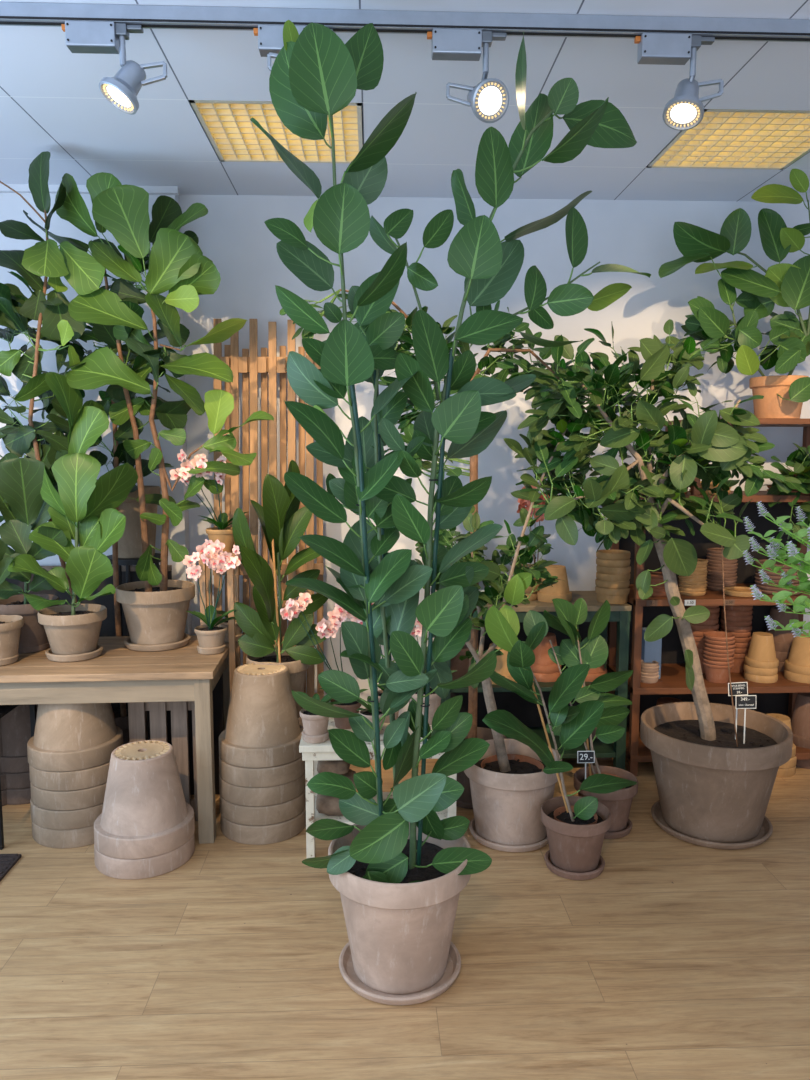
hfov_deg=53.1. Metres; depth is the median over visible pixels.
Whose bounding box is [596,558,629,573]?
clay pot
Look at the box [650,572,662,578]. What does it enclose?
saucer
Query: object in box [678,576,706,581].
saucer
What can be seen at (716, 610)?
clay pot
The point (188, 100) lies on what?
ceiling slab
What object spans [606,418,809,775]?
wooden shelf
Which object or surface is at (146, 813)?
clay pot
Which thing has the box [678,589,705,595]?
saucer
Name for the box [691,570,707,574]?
saucer
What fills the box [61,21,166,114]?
track spotlight
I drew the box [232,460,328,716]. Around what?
plant
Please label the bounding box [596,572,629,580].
clay pot
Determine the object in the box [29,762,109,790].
clay pot
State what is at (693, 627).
clay pot
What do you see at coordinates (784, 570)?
saucer
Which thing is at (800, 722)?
clay pot
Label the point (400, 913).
pot
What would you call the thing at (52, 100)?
ceiling
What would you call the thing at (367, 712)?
potted orchid
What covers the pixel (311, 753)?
bench
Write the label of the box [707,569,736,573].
saucer
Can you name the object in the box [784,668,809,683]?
clay pot
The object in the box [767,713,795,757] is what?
clay pot
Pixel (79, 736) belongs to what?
clay pot
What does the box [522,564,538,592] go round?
clay pot
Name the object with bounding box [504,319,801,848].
ficus tree
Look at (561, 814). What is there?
nursery pot
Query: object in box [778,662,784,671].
clay pot
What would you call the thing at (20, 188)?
trim
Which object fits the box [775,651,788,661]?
clay pot
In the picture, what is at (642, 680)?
saucer
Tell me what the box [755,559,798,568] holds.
saucer
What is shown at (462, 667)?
clay pot
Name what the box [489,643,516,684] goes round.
clay pot
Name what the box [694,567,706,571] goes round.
saucer
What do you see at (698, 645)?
clay pot
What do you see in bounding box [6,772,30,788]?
clay pot
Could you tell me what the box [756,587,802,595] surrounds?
saucer
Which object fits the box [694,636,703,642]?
clay pot
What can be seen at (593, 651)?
potted ficus cutting
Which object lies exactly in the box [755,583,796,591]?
saucer
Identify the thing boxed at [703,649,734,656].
clay pot
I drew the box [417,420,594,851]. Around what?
ficus tree
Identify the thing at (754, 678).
clay pot
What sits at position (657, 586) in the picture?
saucer
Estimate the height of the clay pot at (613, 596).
0.070 m
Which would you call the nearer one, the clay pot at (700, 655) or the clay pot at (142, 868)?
the clay pot at (142, 868)
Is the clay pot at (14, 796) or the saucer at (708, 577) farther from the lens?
the saucer at (708, 577)
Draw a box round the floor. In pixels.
[0,757,809,1079]
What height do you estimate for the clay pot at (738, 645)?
0.100 m
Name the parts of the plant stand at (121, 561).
leg, leg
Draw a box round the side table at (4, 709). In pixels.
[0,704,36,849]
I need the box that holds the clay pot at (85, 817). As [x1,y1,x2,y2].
[30,799,102,829]
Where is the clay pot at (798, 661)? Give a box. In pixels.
[784,633,809,674]
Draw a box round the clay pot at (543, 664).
[530,632,560,673]
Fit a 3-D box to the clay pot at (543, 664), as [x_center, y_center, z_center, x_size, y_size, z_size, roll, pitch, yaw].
[0.662,0.533,3.873,0.170,0.170,0.170,1,6,11]
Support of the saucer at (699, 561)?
on the saucer at (697, 566)
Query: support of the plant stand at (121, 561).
on the floor
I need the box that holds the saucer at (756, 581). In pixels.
[755,579,798,587]
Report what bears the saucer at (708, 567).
on the saucer at (708, 570)
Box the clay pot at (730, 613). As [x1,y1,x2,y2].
[721,608,752,616]
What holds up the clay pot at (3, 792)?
on the floor
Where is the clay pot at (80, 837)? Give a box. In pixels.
[32,821,93,847]
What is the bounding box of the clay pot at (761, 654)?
[744,632,778,668]
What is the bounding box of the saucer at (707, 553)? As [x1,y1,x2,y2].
[706,552,724,557]
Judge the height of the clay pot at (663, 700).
0.200 m
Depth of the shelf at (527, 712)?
3.79 m
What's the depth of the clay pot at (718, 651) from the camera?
3.75 m
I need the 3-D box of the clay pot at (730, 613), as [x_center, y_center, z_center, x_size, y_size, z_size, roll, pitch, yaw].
[1.627,0.387,3.984,0.144,0.100,0.144,0,6,-2]
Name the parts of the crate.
cross rail, panel, cross rail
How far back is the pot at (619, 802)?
3.15 m
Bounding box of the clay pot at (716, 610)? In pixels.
[685,606,719,614]
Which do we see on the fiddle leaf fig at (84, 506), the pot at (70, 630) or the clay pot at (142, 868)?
the pot at (70, 630)
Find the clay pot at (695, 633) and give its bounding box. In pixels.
[692,630,717,636]
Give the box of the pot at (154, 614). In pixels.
[115,580,194,644]
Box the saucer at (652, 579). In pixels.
[651,578,663,582]
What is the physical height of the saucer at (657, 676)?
0.020 m
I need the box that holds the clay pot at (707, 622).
[690,618,718,625]
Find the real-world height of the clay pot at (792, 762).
0.170 m
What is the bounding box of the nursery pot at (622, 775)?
[586,773,624,789]
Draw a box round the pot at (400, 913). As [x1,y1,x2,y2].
[328,822,470,993]
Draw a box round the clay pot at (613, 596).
[595,586,629,603]
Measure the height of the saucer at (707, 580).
0.020 m
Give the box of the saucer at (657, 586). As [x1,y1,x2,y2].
[651,585,664,588]
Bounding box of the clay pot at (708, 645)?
[704,641,735,649]
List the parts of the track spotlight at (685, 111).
joint arm, stem, loop handle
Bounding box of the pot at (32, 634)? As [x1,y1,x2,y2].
[0,594,58,647]
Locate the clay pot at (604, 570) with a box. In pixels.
[596,565,630,581]
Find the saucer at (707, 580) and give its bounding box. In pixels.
[706,579,736,583]
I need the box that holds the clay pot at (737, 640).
[735,635,750,642]
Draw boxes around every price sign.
[577,751,594,778]
[728,682,747,738]
[736,695,755,743]
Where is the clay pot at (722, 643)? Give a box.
[703,638,734,645]
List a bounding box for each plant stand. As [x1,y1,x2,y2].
[107,553,160,635]
[199,550,240,695]
[298,708,302,727]
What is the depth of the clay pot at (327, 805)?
3.02 m
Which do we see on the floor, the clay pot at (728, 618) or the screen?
the screen
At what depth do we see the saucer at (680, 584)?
3.74 m
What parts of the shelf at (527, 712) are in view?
post, panel, post, post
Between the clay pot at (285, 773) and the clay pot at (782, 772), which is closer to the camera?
the clay pot at (285, 773)
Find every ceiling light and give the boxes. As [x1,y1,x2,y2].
[189,100,362,163]
[647,109,809,169]
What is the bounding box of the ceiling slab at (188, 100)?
[188,100,802,169]
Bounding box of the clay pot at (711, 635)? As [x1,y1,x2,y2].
[703,631,734,644]
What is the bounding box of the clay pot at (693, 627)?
[690,624,718,631]
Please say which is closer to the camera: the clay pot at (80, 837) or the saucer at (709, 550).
the clay pot at (80, 837)
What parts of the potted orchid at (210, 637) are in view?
flower stem, flower stem, pot, flower stem, flower stem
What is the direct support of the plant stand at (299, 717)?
on the floor
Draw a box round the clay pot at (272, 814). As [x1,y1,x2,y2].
[220,788,305,825]
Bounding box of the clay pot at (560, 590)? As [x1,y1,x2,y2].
[537,565,571,602]
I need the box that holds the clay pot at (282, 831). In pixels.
[220,807,305,844]
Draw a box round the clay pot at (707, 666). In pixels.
[702,661,733,682]
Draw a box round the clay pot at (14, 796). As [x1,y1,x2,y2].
[6,787,30,804]
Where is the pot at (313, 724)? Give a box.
[300,708,328,735]
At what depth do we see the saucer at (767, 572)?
3.76 m
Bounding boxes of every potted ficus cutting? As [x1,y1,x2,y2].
[482,605,636,879]
[543,598,637,838]
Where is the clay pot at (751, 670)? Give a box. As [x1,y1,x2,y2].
[743,663,777,675]
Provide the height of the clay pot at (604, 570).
0.070 m
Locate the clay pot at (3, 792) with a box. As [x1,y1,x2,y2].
[1,789,6,805]
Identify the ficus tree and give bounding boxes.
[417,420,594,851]
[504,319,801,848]
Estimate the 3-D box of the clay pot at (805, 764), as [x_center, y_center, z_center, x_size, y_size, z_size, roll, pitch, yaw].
[1.939,0.957,3.908,0.180,0.240,0.180,1,6,5]
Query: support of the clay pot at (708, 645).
on the clay pot at (718, 651)
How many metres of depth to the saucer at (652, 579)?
3.73 m
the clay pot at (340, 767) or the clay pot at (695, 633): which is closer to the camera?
the clay pot at (340, 767)
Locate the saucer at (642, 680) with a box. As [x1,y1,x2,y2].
[640,678,658,683]
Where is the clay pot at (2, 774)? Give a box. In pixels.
[0,718,6,790]
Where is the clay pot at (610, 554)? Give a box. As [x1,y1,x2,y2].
[596,549,630,560]
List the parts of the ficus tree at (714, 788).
pot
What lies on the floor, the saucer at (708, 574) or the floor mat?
the floor mat
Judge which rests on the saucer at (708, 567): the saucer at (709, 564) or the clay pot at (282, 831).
the saucer at (709, 564)
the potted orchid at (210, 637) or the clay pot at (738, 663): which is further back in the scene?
the clay pot at (738, 663)
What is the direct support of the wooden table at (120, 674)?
on the floor
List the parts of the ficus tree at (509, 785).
nursery pot, pot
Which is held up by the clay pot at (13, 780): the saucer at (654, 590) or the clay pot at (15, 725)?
the clay pot at (15, 725)
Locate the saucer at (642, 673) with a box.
[641,672,658,676]
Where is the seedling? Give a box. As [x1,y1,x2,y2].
[297,691,340,743]
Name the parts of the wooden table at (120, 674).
leg, leg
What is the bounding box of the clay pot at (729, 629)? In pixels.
[721,623,751,632]
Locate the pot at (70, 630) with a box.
[37,604,106,654]
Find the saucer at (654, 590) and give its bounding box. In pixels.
[653,589,665,591]
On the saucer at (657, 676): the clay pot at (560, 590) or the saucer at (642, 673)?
the saucer at (642, 673)
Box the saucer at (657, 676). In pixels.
[641,675,658,679]
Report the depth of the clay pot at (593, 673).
3.82 m
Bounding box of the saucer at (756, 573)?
[755,572,799,579]
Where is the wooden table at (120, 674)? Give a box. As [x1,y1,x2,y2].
[0,635,229,843]
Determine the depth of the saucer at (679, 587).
3.75 m
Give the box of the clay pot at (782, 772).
[776,765,795,776]
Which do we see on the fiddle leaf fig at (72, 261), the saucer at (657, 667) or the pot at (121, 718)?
the pot at (121, 718)
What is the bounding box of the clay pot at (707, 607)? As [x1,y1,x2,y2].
[688,606,718,608]
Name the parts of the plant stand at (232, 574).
leg, leg, leg, leg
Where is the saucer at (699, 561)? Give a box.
[697,558,707,564]
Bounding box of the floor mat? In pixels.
[0,854,21,880]
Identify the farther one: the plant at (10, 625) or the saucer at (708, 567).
the saucer at (708, 567)
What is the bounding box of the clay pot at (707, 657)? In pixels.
[703,653,734,661]
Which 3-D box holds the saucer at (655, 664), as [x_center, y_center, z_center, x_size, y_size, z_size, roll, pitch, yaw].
[1.142,0.581,3.806,0.094,0.020,0.094,0,6,-2]
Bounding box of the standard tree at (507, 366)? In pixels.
[279,289,574,808]
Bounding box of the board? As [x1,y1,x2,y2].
[5,565,171,708]
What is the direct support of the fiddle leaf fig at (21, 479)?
on the wooden table at (120, 674)
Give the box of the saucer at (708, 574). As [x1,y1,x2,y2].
[707,572,736,577]
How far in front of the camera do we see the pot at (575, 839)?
2.86 m
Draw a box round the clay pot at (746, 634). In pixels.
[720,628,750,637]
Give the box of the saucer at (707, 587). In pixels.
[706,586,722,591]
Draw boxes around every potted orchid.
[170,449,246,552]
[182,539,240,654]
[217,610,242,642]
[280,593,368,728]
[350,614,383,734]
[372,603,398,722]
[409,617,456,724]
[517,486,549,584]
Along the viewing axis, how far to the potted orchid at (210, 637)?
3.26 m
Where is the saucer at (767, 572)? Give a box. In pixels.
[756,569,797,576]
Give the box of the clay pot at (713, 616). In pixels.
[707,612,718,619]
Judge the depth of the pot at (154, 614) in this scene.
3.33 m
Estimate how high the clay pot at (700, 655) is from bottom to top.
0.100 m
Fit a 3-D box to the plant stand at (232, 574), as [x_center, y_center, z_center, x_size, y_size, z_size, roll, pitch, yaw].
[-0.780,0.584,3.481,0.150,1.075,0.150,0,6,-2]
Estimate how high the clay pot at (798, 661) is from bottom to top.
0.170 m
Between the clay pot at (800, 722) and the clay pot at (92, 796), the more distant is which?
the clay pot at (800, 722)
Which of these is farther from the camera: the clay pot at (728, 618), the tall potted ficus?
the clay pot at (728, 618)
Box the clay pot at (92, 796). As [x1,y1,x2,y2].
[30,782,106,809]
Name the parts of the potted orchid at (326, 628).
flower stem, flower stem, flower stem, flower stem, pot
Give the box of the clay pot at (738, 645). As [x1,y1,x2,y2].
[735,642,749,647]
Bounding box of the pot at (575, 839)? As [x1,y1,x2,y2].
[541,796,610,872]
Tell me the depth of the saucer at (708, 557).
3.87 m
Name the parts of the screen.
cross rail, cross rail, cross rail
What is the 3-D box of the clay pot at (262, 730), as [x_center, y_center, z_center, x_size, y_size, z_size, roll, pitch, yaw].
[-0.567,0.676,3.222,0.344,0.341,0.344,-6,9,-45]
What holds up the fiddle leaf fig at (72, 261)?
on the floor
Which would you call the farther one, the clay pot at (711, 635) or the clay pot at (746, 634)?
the clay pot at (746, 634)
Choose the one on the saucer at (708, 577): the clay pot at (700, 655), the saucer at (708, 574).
the saucer at (708, 574)
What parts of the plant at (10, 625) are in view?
pot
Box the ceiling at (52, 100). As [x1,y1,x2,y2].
[0,0,809,201]
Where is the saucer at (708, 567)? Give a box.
[707,565,737,570]
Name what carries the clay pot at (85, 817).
on the clay pot at (80, 837)
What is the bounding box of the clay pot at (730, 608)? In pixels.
[721,605,752,611]
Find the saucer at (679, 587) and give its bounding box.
[678,586,706,591]
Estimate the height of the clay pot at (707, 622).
0.100 m
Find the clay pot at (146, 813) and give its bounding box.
[94,740,194,858]
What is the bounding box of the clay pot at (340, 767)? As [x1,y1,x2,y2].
[317,760,349,774]
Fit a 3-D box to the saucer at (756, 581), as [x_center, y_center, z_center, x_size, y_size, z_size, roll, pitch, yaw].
[1.771,0.204,3.840,0.214,0.020,0.214,0,6,-2]
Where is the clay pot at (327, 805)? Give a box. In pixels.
[316,794,342,815]
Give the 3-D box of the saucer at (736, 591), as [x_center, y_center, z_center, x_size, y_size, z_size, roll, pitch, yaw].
[1.571,0.243,3.788,0.168,0.026,0.168,0,6,-2]
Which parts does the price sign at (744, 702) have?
frame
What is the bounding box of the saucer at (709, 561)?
[706,559,737,563]
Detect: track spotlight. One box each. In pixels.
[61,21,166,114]
[253,25,332,70]
[427,28,508,122]
[634,33,723,130]
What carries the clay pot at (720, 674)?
on the clay pot at (707, 666)
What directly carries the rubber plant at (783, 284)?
on the wooden shelf at (779, 697)
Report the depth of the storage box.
3.82 m
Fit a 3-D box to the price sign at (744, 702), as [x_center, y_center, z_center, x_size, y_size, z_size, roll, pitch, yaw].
[1.329,0.708,3.173,0.082,0.207,0.013,0,6,-2]
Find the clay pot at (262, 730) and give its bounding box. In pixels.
[219,662,303,767]
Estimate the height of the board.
0.955 m
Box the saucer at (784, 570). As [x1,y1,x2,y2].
[755,565,798,572]
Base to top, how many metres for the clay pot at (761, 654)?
0.150 m
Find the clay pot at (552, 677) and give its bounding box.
[533,671,559,681]
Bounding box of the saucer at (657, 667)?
[641,665,658,670]
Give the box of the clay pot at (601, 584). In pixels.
[595,578,629,588]
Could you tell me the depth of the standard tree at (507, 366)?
3.36 m
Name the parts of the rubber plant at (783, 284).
pot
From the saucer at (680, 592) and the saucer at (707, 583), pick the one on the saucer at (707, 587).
the saucer at (707, 583)
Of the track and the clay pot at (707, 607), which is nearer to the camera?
the track
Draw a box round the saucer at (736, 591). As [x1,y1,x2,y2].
[722,586,760,596]
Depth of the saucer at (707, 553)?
3.87 m
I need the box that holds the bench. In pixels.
[299,719,456,857]
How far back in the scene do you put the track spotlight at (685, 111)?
2.28 m
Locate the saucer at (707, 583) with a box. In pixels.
[706,582,735,587]
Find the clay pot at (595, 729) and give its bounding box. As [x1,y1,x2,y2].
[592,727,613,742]
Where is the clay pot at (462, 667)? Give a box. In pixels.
[451,644,468,680]
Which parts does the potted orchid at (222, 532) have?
flower stem, flower stem, flower stem, pot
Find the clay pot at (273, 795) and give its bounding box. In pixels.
[219,772,305,805]
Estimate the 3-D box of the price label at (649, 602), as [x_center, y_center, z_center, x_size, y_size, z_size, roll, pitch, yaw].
[1.115,0.284,3.659,0.050,0.026,0.004,0,6,-2]
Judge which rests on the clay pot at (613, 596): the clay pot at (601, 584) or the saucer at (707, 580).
the clay pot at (601, 584)
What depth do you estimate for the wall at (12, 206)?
3.81 m
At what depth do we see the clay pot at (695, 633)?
3.92 m
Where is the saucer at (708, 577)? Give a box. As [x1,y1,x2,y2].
[706,576,736,580]
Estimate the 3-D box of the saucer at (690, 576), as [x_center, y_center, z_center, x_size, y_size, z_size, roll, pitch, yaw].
[1.344,0.165,3.789,0.128,0.020,0.128,0,6,-2]
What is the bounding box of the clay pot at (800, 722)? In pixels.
[791,693,809,748]
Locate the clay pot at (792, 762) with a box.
[779,756,796,767]
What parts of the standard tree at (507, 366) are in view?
pot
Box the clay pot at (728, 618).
[721,613,752,621]
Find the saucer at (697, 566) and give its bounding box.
[696,564,707,567]
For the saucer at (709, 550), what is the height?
0.020 m
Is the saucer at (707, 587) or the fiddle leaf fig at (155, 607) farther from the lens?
the saucer at (707, 587)
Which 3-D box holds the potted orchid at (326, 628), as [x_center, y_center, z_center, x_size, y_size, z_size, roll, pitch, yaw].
[-0.305,0.461,3.095,0.330,0.525,0.169,0,6,-2]
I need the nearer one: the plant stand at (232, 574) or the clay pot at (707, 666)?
the plant stand at (232, 574)
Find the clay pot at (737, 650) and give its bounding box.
[734,647,748,653]
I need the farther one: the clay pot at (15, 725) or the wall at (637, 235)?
the wall at (637, 235)
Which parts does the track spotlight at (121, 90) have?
stem, loop handle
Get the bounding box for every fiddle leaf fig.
[0,151,176,743]
[0,444,67,653]
[7,372,137,661]
[55,172,273,650]
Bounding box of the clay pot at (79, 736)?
[27,703,123,771]
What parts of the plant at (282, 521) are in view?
pot, stem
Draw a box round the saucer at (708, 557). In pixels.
[706,555,736,560]
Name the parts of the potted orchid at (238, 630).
pot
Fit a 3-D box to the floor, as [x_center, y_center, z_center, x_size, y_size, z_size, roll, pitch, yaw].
[0.246,1.371,1.480,5.800,0.050,5.620,0,6,-2]
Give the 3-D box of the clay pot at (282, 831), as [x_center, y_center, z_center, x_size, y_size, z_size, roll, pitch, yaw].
[-0.567,0.979,3.251,0.344,0.341,0.344,6,9,44]
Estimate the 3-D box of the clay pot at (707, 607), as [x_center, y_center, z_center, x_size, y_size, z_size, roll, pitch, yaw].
[1.455,0.344,3.974,0.160,0.100,0.160,0,6,-2]
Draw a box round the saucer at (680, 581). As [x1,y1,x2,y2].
[679,580,706,584]
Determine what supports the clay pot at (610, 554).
in the clay pot at (603, 563)
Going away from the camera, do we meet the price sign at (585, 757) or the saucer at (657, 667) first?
the price sign at (585, 757)
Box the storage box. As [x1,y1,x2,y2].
[641,627,661,678]
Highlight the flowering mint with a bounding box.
[742,501,809,636]
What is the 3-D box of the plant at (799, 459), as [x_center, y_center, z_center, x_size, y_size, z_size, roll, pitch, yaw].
[1.828,-0.209,3.621,0.503,0.487,0.395,0,6,4]
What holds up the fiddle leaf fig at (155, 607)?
on the wooden table at (120, 674)
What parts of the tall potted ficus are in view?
stem, stem, stem, stem, stem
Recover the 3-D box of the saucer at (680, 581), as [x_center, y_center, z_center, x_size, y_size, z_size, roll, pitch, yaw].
[1.347,0.197,3.795,0.128,0.020,0.128,0,6,-2]
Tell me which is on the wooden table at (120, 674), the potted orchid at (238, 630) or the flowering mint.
the potted orchid at (238, 630)
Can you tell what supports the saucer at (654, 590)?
on the saucer at (659, 594)
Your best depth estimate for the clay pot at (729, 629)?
3.93 m
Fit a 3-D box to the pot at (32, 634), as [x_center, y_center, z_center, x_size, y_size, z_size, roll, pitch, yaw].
[-1.568,0.344,3.357,0.260,0.200,0.260,0,6,-2]
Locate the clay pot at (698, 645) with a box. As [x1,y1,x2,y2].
[695,642,703,648]
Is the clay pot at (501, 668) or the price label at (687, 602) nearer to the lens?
the price label at (687, 602)
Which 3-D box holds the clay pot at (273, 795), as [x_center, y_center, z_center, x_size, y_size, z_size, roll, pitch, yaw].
[-0.569,0.827,3.236,0.344,0.341,0.344,-2,7,-15]
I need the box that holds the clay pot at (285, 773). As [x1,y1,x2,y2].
[219,756,304,787]
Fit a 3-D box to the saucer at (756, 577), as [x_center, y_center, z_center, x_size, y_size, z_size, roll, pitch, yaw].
[1.770,0.186,3.839,0.214,0.020,0.214,0,6,-2]
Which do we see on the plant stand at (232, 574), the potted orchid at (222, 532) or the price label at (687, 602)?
the potted orchid at (222, 532)
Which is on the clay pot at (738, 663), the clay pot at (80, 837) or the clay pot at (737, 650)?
the clay pot at (737, 650)
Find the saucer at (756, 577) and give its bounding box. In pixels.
[754,576,798,583]
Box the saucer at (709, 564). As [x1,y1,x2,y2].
[707,563,737,567]
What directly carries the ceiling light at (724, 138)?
attached to the ceiling at (52, 100)
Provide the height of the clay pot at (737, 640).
0.100 m
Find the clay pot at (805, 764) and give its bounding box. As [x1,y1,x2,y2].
[796,759,809,768]
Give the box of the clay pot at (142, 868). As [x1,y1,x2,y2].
[94,834,194,878]
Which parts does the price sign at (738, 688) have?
frame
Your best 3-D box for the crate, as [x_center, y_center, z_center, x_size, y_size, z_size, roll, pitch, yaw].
[-0.948,0.854,3.402,0.327,0.555,0.275,0,6,-2]
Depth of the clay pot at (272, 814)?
3.11 m
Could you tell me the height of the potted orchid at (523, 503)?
0.546 m
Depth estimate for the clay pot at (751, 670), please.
3.79 m
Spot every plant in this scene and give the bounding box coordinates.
[0,539,23,665]
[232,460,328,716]
[415,532,491,588]
[658,169,809,418]
[762,443,809,543]
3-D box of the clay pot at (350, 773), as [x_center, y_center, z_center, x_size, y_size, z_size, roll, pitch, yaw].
[-0.253,0.915,3.071,0.141,0.075,0.137,0,6,-2]
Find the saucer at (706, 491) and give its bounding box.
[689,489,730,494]
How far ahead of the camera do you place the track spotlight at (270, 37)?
2.21 m
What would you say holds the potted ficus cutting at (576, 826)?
on the floor
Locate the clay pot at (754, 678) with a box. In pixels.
[744,671,777,682]
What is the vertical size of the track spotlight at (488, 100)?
0.229 m
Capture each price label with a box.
[646,600,657,605]
[684,600,695,605]
[723,599,734,604]
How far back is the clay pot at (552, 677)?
3.80 m
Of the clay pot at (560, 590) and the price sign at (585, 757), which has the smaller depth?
the price sign at (585, 757)
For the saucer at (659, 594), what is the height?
0.020 m
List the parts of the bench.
leg, leg, leg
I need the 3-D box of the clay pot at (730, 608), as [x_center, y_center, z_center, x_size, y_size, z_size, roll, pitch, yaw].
[1.628,0.361,3.982,0.144,0.100,0.144,0,6,-2]
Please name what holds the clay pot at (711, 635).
in the clay pot at (722, 643)
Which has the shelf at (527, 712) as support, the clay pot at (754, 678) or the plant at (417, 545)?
the plant at (417, 545)
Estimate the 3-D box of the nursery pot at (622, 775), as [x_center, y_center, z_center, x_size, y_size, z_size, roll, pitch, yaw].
[0.797,0.993,3.226,0.158,0.071,0.158,0,6,-2]
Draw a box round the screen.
[213,319,323,699]
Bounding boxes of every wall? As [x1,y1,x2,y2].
[0,193,191,634]
[179,194,809,718]
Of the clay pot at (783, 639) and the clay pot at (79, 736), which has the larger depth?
the clay pot at (783, 639)
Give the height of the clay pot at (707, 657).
0.090 m
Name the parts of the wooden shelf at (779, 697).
post, post, short post, panel, post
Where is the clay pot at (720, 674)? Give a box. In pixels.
[702,657,733,679]
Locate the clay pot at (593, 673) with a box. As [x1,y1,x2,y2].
[585,664,606,681]
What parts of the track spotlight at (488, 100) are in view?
loop handle, joint arm, stem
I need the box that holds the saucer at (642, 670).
[641,669,658,672]
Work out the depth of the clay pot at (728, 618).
3.93 m
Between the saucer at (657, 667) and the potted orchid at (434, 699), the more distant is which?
the saucer at (657, 667)
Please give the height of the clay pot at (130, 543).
0.320 m
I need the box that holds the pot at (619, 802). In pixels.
[574,766,637,831]
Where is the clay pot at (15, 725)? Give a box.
[0,704,37,772]
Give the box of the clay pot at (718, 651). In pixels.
[703,645,734,657]
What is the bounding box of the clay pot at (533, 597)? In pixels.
[524,592,536,600]
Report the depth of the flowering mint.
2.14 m
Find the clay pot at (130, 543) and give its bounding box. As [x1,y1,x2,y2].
[118,485,159,557]
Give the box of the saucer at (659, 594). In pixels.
[651,592,666,596]
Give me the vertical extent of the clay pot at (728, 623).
0.100 m
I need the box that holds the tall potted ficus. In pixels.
[250,20,650,1004]
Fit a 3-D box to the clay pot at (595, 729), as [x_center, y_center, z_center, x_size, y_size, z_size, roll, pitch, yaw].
[0.970,0.950,4.021,0.160,0.150,0.160,2,7,20]
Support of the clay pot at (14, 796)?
on the floor
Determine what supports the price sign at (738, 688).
in the ficus tree at (714, 788)
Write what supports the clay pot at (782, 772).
on the floor
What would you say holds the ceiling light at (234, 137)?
attached to the ceiling at (52, 100)
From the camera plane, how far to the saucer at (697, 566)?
3.73 m
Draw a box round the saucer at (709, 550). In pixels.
[707,548,723,553]
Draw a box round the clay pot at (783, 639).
[766,606,799,651]
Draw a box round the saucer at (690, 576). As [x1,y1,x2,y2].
[679,574,706,578]
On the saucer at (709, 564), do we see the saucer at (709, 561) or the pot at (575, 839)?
the saucer at (709, 561)
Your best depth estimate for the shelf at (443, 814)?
3.04 m
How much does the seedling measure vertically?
0.176 m
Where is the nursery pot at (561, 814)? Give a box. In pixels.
[554,806,597,824]
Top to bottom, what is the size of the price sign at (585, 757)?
0.163 m
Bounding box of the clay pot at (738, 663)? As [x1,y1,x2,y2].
[731,653,747,672]
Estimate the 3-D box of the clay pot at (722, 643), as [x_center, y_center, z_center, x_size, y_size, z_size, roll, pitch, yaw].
[1.476,0.506,3.814,0.140,0.090,0.140,0,6,-2]
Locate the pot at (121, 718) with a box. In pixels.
[114,711,147,743]
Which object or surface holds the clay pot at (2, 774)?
on the clay pot at (3, 792)
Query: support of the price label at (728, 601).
attached to the wooden shelf at (779, 697)
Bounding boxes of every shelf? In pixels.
[314,792,447,824]
[434,591,631,769]
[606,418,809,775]
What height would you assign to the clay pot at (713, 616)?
0.100 m
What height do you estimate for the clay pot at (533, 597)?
0.120 m
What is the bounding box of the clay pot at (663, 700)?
[656,697,682,705]
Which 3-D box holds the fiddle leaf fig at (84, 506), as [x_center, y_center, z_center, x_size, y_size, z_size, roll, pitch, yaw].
[-1.289,-0.089,3.160,0.438,1.124,0.345,0,6,-2]
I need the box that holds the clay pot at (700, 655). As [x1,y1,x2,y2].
[683,653,704,672]
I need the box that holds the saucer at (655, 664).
[641,660,658,666]
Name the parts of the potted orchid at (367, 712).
pot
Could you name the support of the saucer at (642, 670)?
on the saucer at (642, 673)
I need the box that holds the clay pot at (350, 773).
[341,769,355,787]
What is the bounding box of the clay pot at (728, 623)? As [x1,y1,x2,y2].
[720,617,751,626]
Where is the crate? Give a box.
[128,674,223,820]
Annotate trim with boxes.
[0,184,178,194]
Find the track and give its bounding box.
[0,2,809,41]
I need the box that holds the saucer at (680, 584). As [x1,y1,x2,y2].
[679,583,706,588]
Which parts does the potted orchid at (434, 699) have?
pot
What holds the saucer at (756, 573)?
on the saucer at (756, 577)

